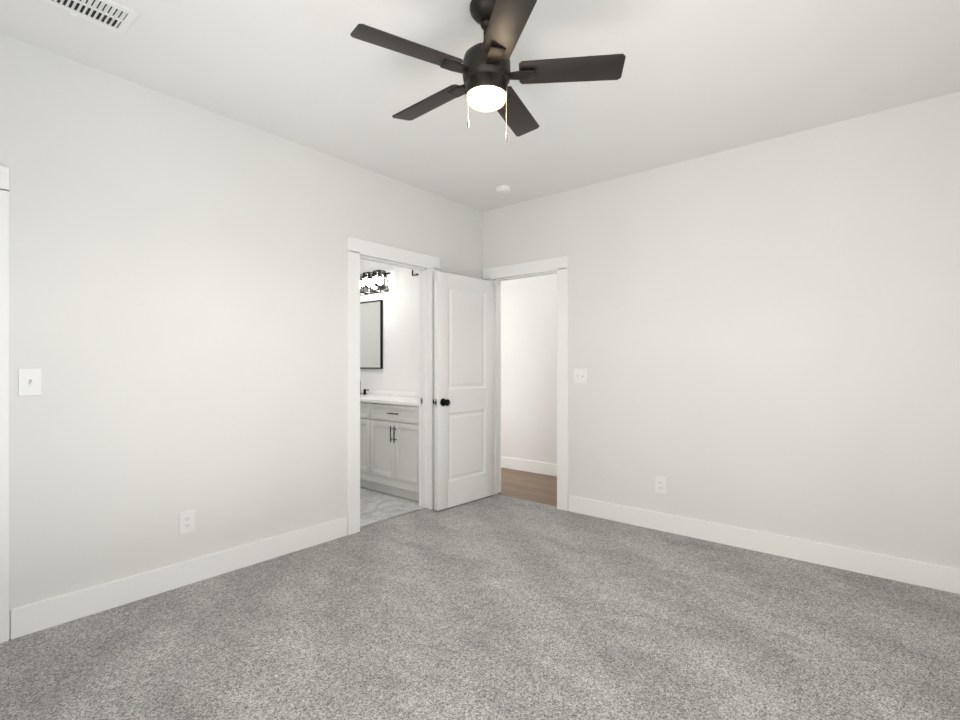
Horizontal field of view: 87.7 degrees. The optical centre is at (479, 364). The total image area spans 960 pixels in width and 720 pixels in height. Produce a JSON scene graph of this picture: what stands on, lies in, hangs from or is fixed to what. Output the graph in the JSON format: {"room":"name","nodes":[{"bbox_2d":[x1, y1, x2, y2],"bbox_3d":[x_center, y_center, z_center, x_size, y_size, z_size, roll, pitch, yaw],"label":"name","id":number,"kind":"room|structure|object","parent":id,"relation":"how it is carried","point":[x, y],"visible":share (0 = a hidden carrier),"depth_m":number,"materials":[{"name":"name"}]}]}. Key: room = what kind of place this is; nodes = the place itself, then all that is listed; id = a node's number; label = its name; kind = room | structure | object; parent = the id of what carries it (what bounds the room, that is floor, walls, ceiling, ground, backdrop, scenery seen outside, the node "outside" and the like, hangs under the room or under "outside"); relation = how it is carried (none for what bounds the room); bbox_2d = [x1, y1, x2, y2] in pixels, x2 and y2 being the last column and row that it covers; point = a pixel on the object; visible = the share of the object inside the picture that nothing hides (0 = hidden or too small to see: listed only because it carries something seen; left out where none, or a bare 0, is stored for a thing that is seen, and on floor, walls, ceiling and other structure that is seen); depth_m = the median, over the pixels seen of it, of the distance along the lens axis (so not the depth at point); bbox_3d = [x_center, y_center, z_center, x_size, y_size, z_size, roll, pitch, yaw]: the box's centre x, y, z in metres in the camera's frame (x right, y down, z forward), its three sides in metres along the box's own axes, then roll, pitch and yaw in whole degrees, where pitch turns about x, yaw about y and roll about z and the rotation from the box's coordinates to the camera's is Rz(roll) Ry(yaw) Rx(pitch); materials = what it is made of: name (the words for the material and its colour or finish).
{"room":"empty bedroom","nodes":[
{"label":"empty bedroom","id":0,"kind":"room"},
{"bbox_2d":[0,33,482,638],"bbox_3d":[-1.493,-0.093,3.144,0.120,2.800,4.620,0,0,40],"label":"wall","id":1,"kind":"structure","parent":0,"point":[178,301],"depth_m":2.77,"materials":[{"name":"paint"}]},
{"bbox_2d":[0,166,8,642],"bbox_3d":[-2.476,0.177,1.858,0.018,2.140,1.065,0,0,40],"label":"trim","id":2,"kind":"structure","parent":1,"relation":"attached to","point":[4,404],"depth_m":2.25,"materials":[{"name":"white paint"}]},
{"bbox_2d":[18,368,41,395],"bbox_3d":[-2.086,0.079,2.321,0.022,0.128,0.082,0,0,40],"label":"light switch","id":3,"kind":"object","parent":1,"relation":"attached to","point":[29,381],"visible":1,"depth_m":2.32,"materials":[{"name":"white plastic"}]},
{"bbox_2d":[10,517,346,639],"bbox_3d":[-1.554,1.179,2.967,0.014,0.135,1.810,0,0,40],"label":"baseboard","id":4,"kind":"structure","parent":1,"relation":"attached to","point":[42,615],"depth_m":2.72,"materials":[{"name":"white paint"}]},
{"bbox_2d":[179,509,194,534],"bbox_3d":[-1.663,0.893,2.841,0.007,0.128,0.082,0,0,40],"label":"electrical outlet","id":5,"kind":"object","parent":1,"relation":"attached to","point":[186,522],"visible":1,"depth_m":2.84,"materials":[{"name":"white plastic"}]},
{"bbox_2d":[347,236,439,534],"bbox_3d":[-0.719,0.152,4.077,0.160,2.190,0.955,0,0,40],"label":"door frame","id":6,"kind":"structure","parent":1,"relation":"attached to","point":[356,247],"depth_m":3.98,"materials":[{"name":"white paint"}]},
{"bbox_2d":[360,259,418,391],"bbox_3d":[-1.059,-0.093,5.790,2.600,2.800,0.240,0,0,40],"label":"wall","id":7,"kind":"structure","parent":0,"point":[399,371],"depth_m":5.51,"materials":[{"name":"paint"}]},
{"bbox_2d":[360,300,382,368],"bbox_3d":[-1.347,-0.348,5.852,0.618,0.780,0.028,0,0,40],"label":"bathroom mirror","id":8,"kind":"object","parent":7,"relation":"attached to","point":[371,334],"visible":0.56,"depth_m":5.78,"materials":[{"name":"black metal"}]},
{"bbox_2d":[360,270,390,295],"bbox_3d":[-1.293,-0.938,5.689,0.720,0.260,0.210,0,0,40],"label":"sconce","id":9,"kind":"object","parent":7,"relation":"attached to","point":[374,281],"visible":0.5,"depth_m":5.54,"materials":[{"name":"black metal"}]},
{"bbox_2d":[360,487,422,525],"bbox_3d":[-1.907,1.278,4.726,2.660,0.058,2.720,0,0,40],"label":"floor","id":10,"kind":"structure","parent":0,"point":[375,506],"depth_m":4.45,"materials":[{"name":"tile"}]},
{"bbox_2d":[360,401,418,500],"bbox_3d":[-1.177,0.805,5.328,2.176,0.880,0.614,0,0,40],"label":"bathroom vanity","id":11,"kind":"object","parent":10,"relation":"on","point":[389,442],"depth_m":4.71,"materials":[{"name":"white paint"}]},
{"bbox_2d":[360,393,418,404],"bbox_3d":[-1.176,0.349,5.338,2.188,0.031,0.597,0,0,40],"label":"countertop","id":12,"kind":"structure","parent":11,"relation":"on","point":[363,396],"depth_m":5.00,"materials":[{"name":"white stone"}]},
{"bbox_2d":[0,494,959,719],"bbox_3d":[0.012,1.277,1.920,3.880,0.060,4.665,0,0,40],"label":"floor","id":13,"kind":"structure","parent":0,"point":[497,607],"depth_m":2.29,"materials":[{"name":"grey carpet"}]},
{"bbox_2d":[360,507,424,527],"bbox_3d":[-0.717,1.246,4.076,0.030,0.005,0.755,0,0,40],"label":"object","id":14,"kind":"structure","parent":13,"relation":"on","point":[391,517],"depth_m":4.08,"materials":[{"name":"grey metal"}]},
{"bbox_2d":[0,0,959,211],"bbox_3d":[-0.640,-1.543,3.215,6.540,0.100,5.820,0,0,40],"label":"ceiling","id":15,"kind":"structure","parent":0,"point":[699,78],"depth_m":2.55,"materials":[{"name":"paint"}]},
{"bbox_2d":[41,0,138,34],"bbox_3d":[-1.642,-1.484,2.049,0.212,0.016,0.357,0,0,40],"label":"ceiling vent","id":16,"kind":"object","parent":15,"relation":"in","point":[111,15],"visible":1,"depth_m":2.11,"materials":[{"name":"white metal"}]},
{"bbox_2d":[350,0,625,142],"bbox_3d":[0.004,-1.199,2.104,1.046,0.586,1.088,0,0,40],"label":"ceiling fan","id":17,"kind":"object","parent":15,"relation":"hanging from","point":[484,68],"visible":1,"depth_m":2.01,"materials":[{"name":"brown metal"}]},
{"bbox_2d":[496,185,511,193],"bbox_3d":[0.200,-1.471,4.217,0.136,0.042,0.136,0,0,40],"label":"smoke detector","id":18,"kind":"object","parent":15,"relation":"attached to","point":[503,189],"visible":1,"depth_m":4.17,"materials":[{"name":"white plastic"}]},
{"bbox_2d":[497,468,556,506],"bbox_3d":[0.853,1.278,5.007,6.540,0.057,1.155,0,0,40],"label":"floor","id":19,"kind":"structure","parent":0,"point":[533,487],"depth_m":5.14,"materials":[{"name":"brown wood"}]},
{"bbox_2d":[501,274,556,472],"bbox_3d":[1.138,-0.093,5.443,6.420,2.800,0.120,0,0,40],"label":"wall","id":20,"kind":"structure","parent":0,"point":[529,368],"depth_m":5.83,"materials":[{"name":"paint"}]},
{"bbox_2d":[501,456,556,476],"bbox_3d":[1.141,1.179,5.353,6.300,0.135,0.014,0,0,40],"label":"baseboard","id":21,"kind":"structure","parent":20,"relation":"attached to","point":[550,469],"depth_m":5.80,"materials":[{"name":"white paint"}]},
{"bbox_2d":[483,91,959,568],"bbox_3d":[1.491,-0.093,3.743,3.940,2.800,0.120,0,0,40],"label":"wall","id":22,"kind":"structure","parent":0,"point":[763,336],"depth_m":3.27,"materials":[{"name":"paint"}]},
{"bbox_2d":[483,256,567,510],"bbox_3d":[0.437,0.157,4.621,0.935,2.180,0.156,0,0,40],"label":"door frame","id":23,"kind":"structure","parent":22,"relation":"attached to","point":[559,265],"depth_m":4.33,"materials":[{"name":"white paint"}]},
{"bbox_2d":[433,271,493,510],"bbox_3d":[-0.138,0.220,4.523,0.178,2.030,0.748,0,0,40],"label":"hall door","id":24,"kind":"structure","parent":23,"relation":"attached to","point":[463,401],"depth_m":4.46,"materials":[{"name":"white paint"}]},
{"bbox_2d":[574,368,586,383],"bbox_3d":[0.838,0.093,4.193,0.128,0.128,0.022,0,0,40],"label":"light switch","id":25,"kind":"object","parent":22,"relation":"attached to","point":[580,375],"visible":1,"depth_m":4.20,"materials":[{"name":"white plastic"}]},
{"bbox_2d":[655,476,665,493],"bbox_3d":[1.362,0.905,3.767,0.082,0.128,0.007,0,0,40],"label":"electrical outlet","id":26,"kind":"object","parent":22,"relation":"attached to","point":[660,485],"visible":1,"depth_m":3.77,"materials":[{"name":"white plastic"}]},
{"bbox_2d":[568,495,959,593],"bbox_3d":[1.797,1.179,3.399,2.710,0.135,0.016,0,0,40],"label":"baseboard","id":27,"kind":"structure","parent":22,"relation":"attached to","point":[929,575],"depth_m":3.24,"materials":[{"name":"white paint"}]}
]}

